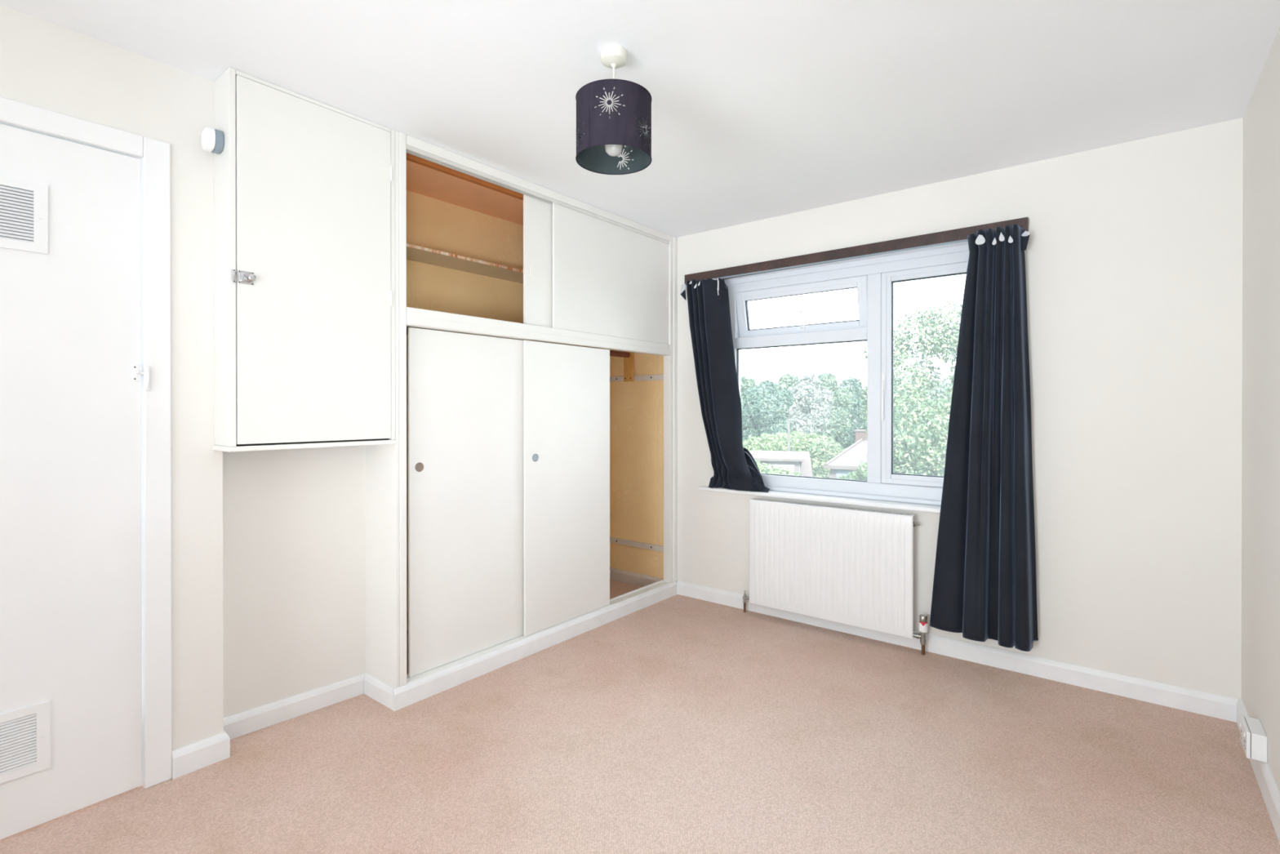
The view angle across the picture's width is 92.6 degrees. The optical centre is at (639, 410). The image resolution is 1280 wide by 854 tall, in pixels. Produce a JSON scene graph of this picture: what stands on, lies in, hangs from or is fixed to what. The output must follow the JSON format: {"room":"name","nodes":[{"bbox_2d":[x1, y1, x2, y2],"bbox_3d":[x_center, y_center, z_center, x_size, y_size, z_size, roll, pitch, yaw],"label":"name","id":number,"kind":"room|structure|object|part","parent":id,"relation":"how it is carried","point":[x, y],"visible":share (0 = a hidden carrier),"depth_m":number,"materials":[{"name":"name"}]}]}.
{"room":"empty bedroom","nodes":[
{"label":"empty bedroom","id":0,"kind":"room"},
{"bbox_2d":[0,4,222,750],"bbox_3d":[-2.467,0.092,1.045,0.120,2.500,2.995,0,0,38],"label":"wall","id":1,"kind":"structure","parent":0,"point":[44,64],"depth_m":2.09,"materials":[{"name":"beige paint"}]},
{"bbox_2d":[0,123,150,839],"bbox_3d":[-1.869,0.204,1.716,0.072,2.056,0.780,0,0,38],"label":"door","id":2,"kind":"structure","parent":1,"relation":"in","point":[71,542],"depth_m":1.87,"materials":[{"name":"white paint"}]},
{"bbox_2d":[0,175,48,253],"bbox_3d":[-1.866,-0.570,1.705,0.008,0.203,0.310,0,0,38],"label":"vent grille","id":3,"kind":"object","parent":2,"relation":"attached to","point":[24,200],"depth_m":1.79,"materials":[{"name":"white plastic"}]},
{"bbox_2d":[0,700,50,783],"bbox_3d":[-1.865,0.968,1.712,0.008,0.197,0.310,0,0,38],"label":"vent grille","id":4,"kind":"object","parent":2,"relation":"attached to","point":[24,726],"depth_m":1.79,"materials":[{"name":"white plastic"}]},
{"bbox_2d":[0,96,172,788],"bbox_3d":[-1.910,0.172,1.737,0.132,2.136,0.914,0,0,38],"label":"trim","id":5,"kind":"structure","parent":1,"relation":"attached to","point":[154,155],"depth_m":2.02,"materials":[{"name":"white paint"}]},
{"bbox_2d":[172,732,230,779],"bbox_3d":[-1.525,1.193,2.126,0.016,0.090,0.168,0,0,38],"label":"baseboard","id":6,"kind":"structure","parent":1,"relation":"attached to","point":[188,758],"depth_m":2.12,"materials":[{"name":"paint"}]},
{"bbox_2d":[213,67,395,452],"bbox_3d":[-1.287,-0.512,2.365,0.275,1.299,0.604,0,0,38],"label":"upper cabinet","id":7,"kind":"object","parent":1,"relation":"attached to","point":[304,187],"visible":1,"depth_m":2.24,"materials":[{"name":"beige paint"}]},
{"bbox_2d":[200,126,224,154],"bbox_3d":[-1.467,-0.927,2.093,0.079,0.079,0.054,0,0,38],"label":"wall sensor","id":8,"kind":"object","parent":7,"relation":"attached to","point":[212,140],"visible":1,"depth_m":2.07,"materials":[{"name":"white plastic"}]},
{"bbox_3d":[-1.439,-0.520,2.120,0.149,1.281,0.020,0,0,38],"label":"panel","id":9,"kind":"part","parent":7,"relation":"part of","materials":[{"name":"beige paint"}]},
{"bbox_3d":[-1.377,-0.458,2.072,0.008,0.044,0.016,0,0,38],"label":"strike plate","id":10,"kind":"part","parent":7,"relation":"part of","materials":[{"name":"silver metal"}]},
{"bbox_3d":[-1.335,-0.458,2.103,0.024,0.025,0.025,0,0,38],"label":"knob","id":11,"kind":"part","parent":7,"relation":"part of","materials":[{"name":"silver metal"}]},
{"bbox_3d":[-1.208,-1.154,2.304,0.018,0.014,0.560,0,0,38],"label":"rail","id":12,"kind":"part","parent":7,"relation":"part of","materials":[{"name":"beige paint"}]},
{"bbox_3d":[-1.117,-0.522,2.604,0.245,1.281,0.018,0,0,38],"label":"panel","id":13,"kind":"part","parent":7,"relation":"part of","materials":[{"name":"beige paint"}]},
{"bbox_2d":[222,445,365,718],"bbox_3d":[-1.467,0.087,2.530,0.200,2.500,0.575,0,0,38],"label":"wall","id":14,"kind":"structure","parent":0,"point":[294,520],"depth_m":2.47,"materials":[{"name":"beige paint"}]},
{"bbox_2d":[222,672,364,739],"bbox_3d":[-1.392,1.196,2.483,0.016,0.082,0.561,0,0,42],"label":"baseboard","id":15,"kind":"structure","parent":14,"relation":"attached to","point":[254,719],"depth_m":2.46,"materials":[{"name":"paint"}]},
{"bbox_2d":[0,579,1279,853],"bbox_3d":[-0.698,1.291,1.181,3.686,0.100,5.800,0,0,38],"label":"floor","id":16,"kind":"structure","parent":0,"point":[677,723],"depth_m":2.10,"materials":[{"name":"beige carpet"}]},
{"bbox_2d":[364,130,677,711],"bbox_3d":[-0.615,0.034,3.506,0.610,2.400,2.046,0,0,38],"label":"wardrobe","id":17,"kind":"object","parent":16,"relation":"on","point":[531,468],"depth_m":3.20,"materials":[{"name":"beige paint"}]},
{"bbox_3d":[-1.242,0.037,2.729,0.594,2.399,0.016,0,0,38],"label":"panel","id":18,"kind":"part","parent":17,"relation":"part of","materials":[{"name":"beige paint"}]},
{"bbox_3d":[-0.960,0.244,2.661,0.003,0.041,0.041,0,0,38],"label":"finger pull","id":19,"kind":"part","parent":17,"relation":"part of","materials":[{"name":"grey metal"}]},
{"bbox_2d":[406,246,523,284],"bbox_3d":[-0.748,-0.805,3.630,0.239,0.015,2.005,0,0,38],"label":"shelf","id":20,"kind":"object","parent":17,"relation":"attached to","point":[421,256],"depth_m":3.35,"materials":[{"name":"brown wood"}]},
{"bbox_3d":[-0.785,0.392,2.895,0.013,1.506,0.677,0,0,38],"label":"sliding door","id":21,"kind":"part","parent":17,"relation":"part of","materials":[{"name":"beige paint"}]},
{"bbox_3d":[-0.840,1.193,3.698,0.017,0.080,1.986,0,0,38],"label":"skirting","id":22,"kind":"part","parent":17,"relation":"part of","materials":[{"name":"white wood"}]},
{"bbox_3d":[-0.695,-0.395,3.570,0.040,0.040,1.972,0,0,38],"label":"hanging rail","id":23,"kind":"part","parent":17,"relation":"part of","materials":[{"name":"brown wood"}]},
{"bbox_3d":[-0.559,-0.717,3.163,0.003,0.065,0.017,0,0,38],"label":"finger pull","id":24,"kind":"part","parent":17,"relation":"part of","materials":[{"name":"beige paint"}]},
{"bbox_3d":[-0.539,0.241,3.152,0.003,0.041,0.041,0,0,38],"label":"finger pull","id":25,"kind":"part","parent":17,"relation":"part of","materials":[{"name":"silver metal"}]},
{"bbox_3d":[-0.264,-0.779,3.547,0.013,0.672,1.062,0,0,38],"label":"sliding door","id":26,"kind":"part","parent":17,"relation":"part of","materials":[{"name":"beige paint"}]},
{"bbox_3d":[-0.415,1.155,3.344,0.062,0.039,1.904,0,0,38],"label":"rail","id":27,"kind":"part","parent":17,"relation":"part of","materials":[{"name":"beige paint"}]},
{"bbox_3d":[-0.412,-1.144,3.334,0.058,0.041,1.904,0,0,38],"label":"rail","id":28,"kind":"part","parent":17,"relation":"part of","materials":[{"name":"beige paint"}]},
{"bbox_3d":[-0.411,-0.404,3.336,0.060,0.076,1.904,0,0,38],"label":"rail","id":29,"kind":"part","parent":17,"relation":"part of","materials":[{"name":"beige paint"}]},
{"bbox_3d":[-0.385,0.392,3.359,0.013,1.504,0.651,0,0,38],"label":"sliding door","id":30,"kind":"part","parent":17,"relation":"part of","materials":[{"name":"beige paint"}]},
{"bbox_3d":[-0.138,-0.781,3.666,0.013,0.674,1.046,0,0,38],"label":"sliding door","id":31,"kind":"part","parent":17,"relation":"part of","materials":[{"name":"beige paint"}]},
{"bbox_3d":[-0.016,1.191,4.324,0.531,0.080,0.018,0,0,38],"label":"skirting","id":32,"kind":"part","parent":17,"relation":"part of","materials":[{"name":"white wood"}]},
{"bbox_3d":[0.216,-0.011,4.126,0.063,2.313,0.041,0,0,38],"label":"scribe trim","id":33,"kind":"part","parent":17,"relation":"part of","materials":[{"name":"beige paint"}]},
{"bbox_2d":[0,0,1279,237],"bbox_3d":[-0.621,-1.234,1.271,3.686,0.150,6.050,0,0,38],"label":"ceiling","id":34,"kind":"structure","parent":0,"point":[762,109],"depth_m":2.11,"materials":[{"name":"paint"}]},
{"bbox_2d":[575,44,651,174],"bbox_3d":[-0.085,-0.986,1.981,0.246,0.349,0.246,0,0,38],"label":"pendant lamp","id":35,"kind":"object","parent":34,"relation":"hanging from","point":[606,135],"visible":1,"depth_m":1.90,"materials":[{"name":"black fabric"}]},
{"bbox_3d":[-0.085,-0.911,1.981,0.243,0.195,0.243,0,0,38],"label":"lamp shade","id":36,"kind":"part","parent":35,"relation":"part of","materials":[{"name":"fabric"}]},
{"bbox_3d":[-0.085,-0.875,1.981,0.059,0.093,0.059,0,0,38],"label":"bulb","id":37,"kind":"part","parent":35,"relation":"part of","materials":[{"name":"white glass"}]},
{"bbox_2d":[672,117,1243,699],"bbox_3d":[1.181,0.084,3.547,3.686,2.500,0.250,0,0,38],"label":"wall","id":38,"kind":"structure","parent":0,"point":[1133,254],"depth_m":2.68,"materials":[{"name":"beige paint"}]},
{"bbox_2d":[698,485,940,513],"bbox_3d":[1.133,0.503,3.448,1.825,0.022,0.137,0,0,38],"label":"window sill","id":39,"kind":"structure","parent":38,"relation":"attached to","point":[829,499],"depth_m":3.41,"materials":[{"name":"white paint"}]},
{"bbox_2d":[742,497,927,654],"bbox_3d":[1.052,0.884,3.433,1.056,0.700,0.092,0,0,38],"label":"radiator","id":40,"kind":"object","parent":38,"relation":"attached to","point":[851,566],"visible":1,"depth_m":3.35,"materials":[{"name":"metal"}]},
{"bbox_2d":[750,497,915,516],"bbox_3d":[1.043,0.540,3.427,0.929,0.013,0.045,0,0,38],"label":"grille","id":41,"kind":"object","parent":40,"relation":"attached to","point":[756,502],"depth_m":3.41,"materials":[{"name":"metal"}]},
{"bbox_2d":[724,240,968,280],"bbox_3d":[1.157,-0.847,3.458,1.605,0.003,0.084,0,0,38],"label":"trim","id":42,"kind":"structure","parent":38,"relation":"attached to","point":[962,242],"depth_m":3.37,"materials":[{"name":"white plastic"}]},
{"bbox_2d":[724,244,968,506],"bbox_3d":[1.206,-0.178,3.522,1.606,1.340,0.136,0,0,39],"label":"window","id":43,"kind":"structure","parent":38,"relation":"in","point":[874,278],"depth_m":3.42,"materials":[{"name":"white plastic"}]},
{"bbox_3d":[0.973,-0.614,3.720,0.836,0.311,0.110,0,0,38],"label":"vent sash","id":44,"kind":"part","parent":43,"relation":"part of","materials":[{"name":"white plastic"}]},
{"bbox_3d":[0.975,-0.544,3.684,0.024,0.119,0.048,0,0,38],"label":"handle","id":45,"kind":"part","parent":43,"relation":"part of","materials":[{"name":"white plastic"}]},
{"bbox_3d":[1.330,-0.076,3.349,0.020,0.260,0.024,0,0,38],"label":"handle","id":46,"kind":"part","parent":43,"relation":"part of","materials":[{"name":"white plastic"}]},
{"bbox_2d":[684,217,1028,284],"bbox_3d":[1.059,-0.871,3.458,1.930,0.071,0.036,0,0,38],"label":"rail","id":47,"kind":"object","parent":38,"relation":"attached to","point":[958,235],"visible":0.89,"depth_m":3.34,"materials":[{"name":"brown laminate"}]},
{"bbox_2d":[680,277,769,492],"bbox_3d":[0.524,-0.183,3.869,0.621,1.342,0.138,0,0,28],"label":"curtain","id":48,"kind":"object","parent":47,"relation":"hanging from","point":[735,468],"visible":1,"depth_m":3.84,"materials":[{"name":"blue fabric"}]},
{"bbox_2d":[928,224,1038,651],"bbox_3d":[1.626,0.117,2.921,0.463,1.938,0.113,0,0,38],"label":"curtain","id":49,"kind":"object","parent":47,"relation":"hanging from","point":[984,586],"visible":1,"depth_m":2.88,"materials":[{"name":"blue fabric"}]},
{"bbox_2d":[676,580,1237,722],"bbox_3d":[1.319,1.190,3.272,2.724,0.088,0.015,0,0,38],"label":"baseboard","id":50,"kind":"structure","parent":38,"relation":"attached to","point":[1206,704],"depth_m":2.86,"materials":[{"name":"paint"}]},
{"bbox_2d":[1240,27,1279,792],"bbox_3d":[0.667,0.095,0.094,0.200,2.500,5.800,0,0,38],"label":"wall","id":51,"kind":"structure","parent":0,"point":[1260,412],"depth_m":2.08,"materials":[{"name":"beige paint"}]},
{"bbox_2d":[1239,714,1267,762],"bbox_3d":[2.057,1.097,2.054,0.053,0.086,0.148,0,0,38],"label":"wall socket","id":52,"kind":"object","parent":51,"relation":"attached to","point":[1253,737],"visible":1,"depth_m":2.01,"materials":[{"name":"white plastic"}]},
{"bbox_3d":[2.043,1.097,2.064,0.010,0.086,0.148,0,0,38],"label":"plate","id":53,"kind":"part","parent":52,"relation":"part of","materials":[{"name":"white plastic"}]},
{"bbox_2d":[1235,697,1279,844],"bbox_3d":[0.645,1.196,0.243,0.015,0.098,5.600,0,0,38],"label":"baseboard","id":54,"kind":"structure","parent":51,"relation":"attached to","point":[1270,793],"depth_m":1.92,"materials":[{"name":"paint"}]},
{"label":"outside","id":55,"kind":"structure","parent":0,"visible":0},
{"bbox_3d":[32.990,4.090,61.518,160.000,0.300,129.400,0,0,38],"label":"ground","id":56,"kind":"structure","parent":55,"visible":0},
{"bbox_2d":[740,375,757,402],"bbox_3d":[5.896,0.790,41.981,4.774,6.453,3.916,0,0,4],"label":"tree","id":57,"kind":"object","parent":56,"relation":"on","point":[746,383],"visible":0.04,"depth_m":41.21,"materials":[{"name":"green plant"}]},
{"bbox_2d":[741,378,794,445],"bbox_3d":[6.982,1.122,33.923,3.565,5.862,3.355,0,0,38],"label":"tree","id":58,"kind":"object","parent":56,"relation":"on","point":[764,407],"visible":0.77,"depth_m":33.16,"materials":[{"name":"green plant"}]},
{"bbox_2d":[755,459,801,475],"bbox_3d":[2.252,2.464,10.495,1.148,3.298,0.740,0,0,5],"label":"bush","id":59,"kind":"object","parent":56,"relation":"on","point":[764,468],"visible":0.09,"depth_m":10.39,"materials":[{"name":"green plant"}]},
{"bbox_2d":[748,450,813,476],"bbox_3d":[3.357,2.698,20.504,4.720,2.758,3.000,0,0,13],"label":"outbuilding","id":60,"kind":"structure","parent":56,"relation":"on","point":[799,461],"depth_m":19.45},
{"bbox_2d":[774,373,799,429],"bbox_3d":[12.506,0.382,51.965,6.760,7.238,4.280,0,0,1],"label":"tree","id":61,"kind":"object","parent":56,"relation":"on","point":[787,380],"visible":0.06,"depth_m":51.41,"materials":[{"name":"green plant"}]},
{"bbox_2d":[742,430,835,451],"bbox_3d":[7.317,2.499,30.051,4.791,3.110,1.345,0,0,0],"label":"bush","id":62,"kind":"object","parent":56,"relation":"on","point":[800,441],"visible":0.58,"depth_m":29.62,"materials":[{"name":"green plant"}]},
{"bbox_2d":[787,420,790,451],"bbox_3d":[6.083,2.218,25.002,0.115,3.689,0.115,0,0,38],"label":"pole","id":63,"kind":"object","parent":56,"relation":"on","point":[788,421],"visible":0.35,"depth_m":24.96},
{"bbox_2d":[785,371,834,434],"bbox_3d":[9.871,0.820,35.931,4.510,6.464,3.035,0,0,-25],"label":"tree","id":64,"kind":"object","parent":56,"relation":"on","point":[809,413],"visible":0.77,"depth_m":35.30,"materials":[{"name":"green plant"}]},
{"bbox_2d":[806,440,844,478],"bbox_3d":[8.843,2.701,28.567,1.990,2.720,1.390,0,0,2],"label":"bush","id":65,"kind":"object","parent":56,"relation":"on","point":[820,453],"visible":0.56,"depth_m":28.23,"materials":[{"name":"green plant"}]},
{"bbox_2d":[816,371,854,439],"bbox_3d":[12.620,0.691,41.036,3.588,6.652,2.593,0,0,-1],"label":"tree","id":66,"kind":"object","parent":56,"relation":"on","point":[843,399],"visible":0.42,"depth_m":40.27,"materials":[{"name":"green plant"}]},
{"bbox_2d":[836,462,866,479],"bbox_3d":[4.219,2.499,11.525,1.148,3.226,0.723,0,0,-9],"label":"bush","id":67,"kind":"object","parent":56,"relation":"on","point":[853,475],"visible":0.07,"depth_m":11.43,"materials":[{"name":"green plant"}]},
{"bbox_2d":[834,376,910,448],"bbox_3d":[17.111,0.683,46.267,6.174,6.641,4.054,0,0,13],"label":"tree","id":68,"kind":"object","parent":56,"relation":"on","point":[857,421],"visible":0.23,"depth_m":45.09,"materials":[{"name":"green plant"}]},
{"bbox_2d":[823,429,944,478],"bbox_3d":[9.650,2.409,22.554,4.700,3.322,4.080,0,0,30],"label":"house","id":69,"kind":"structure","parent":56,"relation":"on","point":[848,460],"depth_m":22.26,"materials":[{"name":"tile"}]},
{"bbox_2d":[859,299,962,480],"bbox_3d":[5.075,1.291,8.408,4.658,5.713,2.222,0,0,-21],"label":"leafy tree","id":70,"kind":"object","parent":56,"relation":"on","point":[922,458],"visible":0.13,"depth_m":7.95,"materials":[{"name":"green plant"}]},
{"bbox_2d":[893,374,953,450],"bbox_3d":[26.115,0.460,55.026,11.772,8.126,7.320,0,0,6],"label":"tree","id":71,"kind":"object","parent":56,"relation":"on","point":[931,394],"visible":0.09,"depth_m":53.36,"materials":[{"name":"green plant"}]}
]}

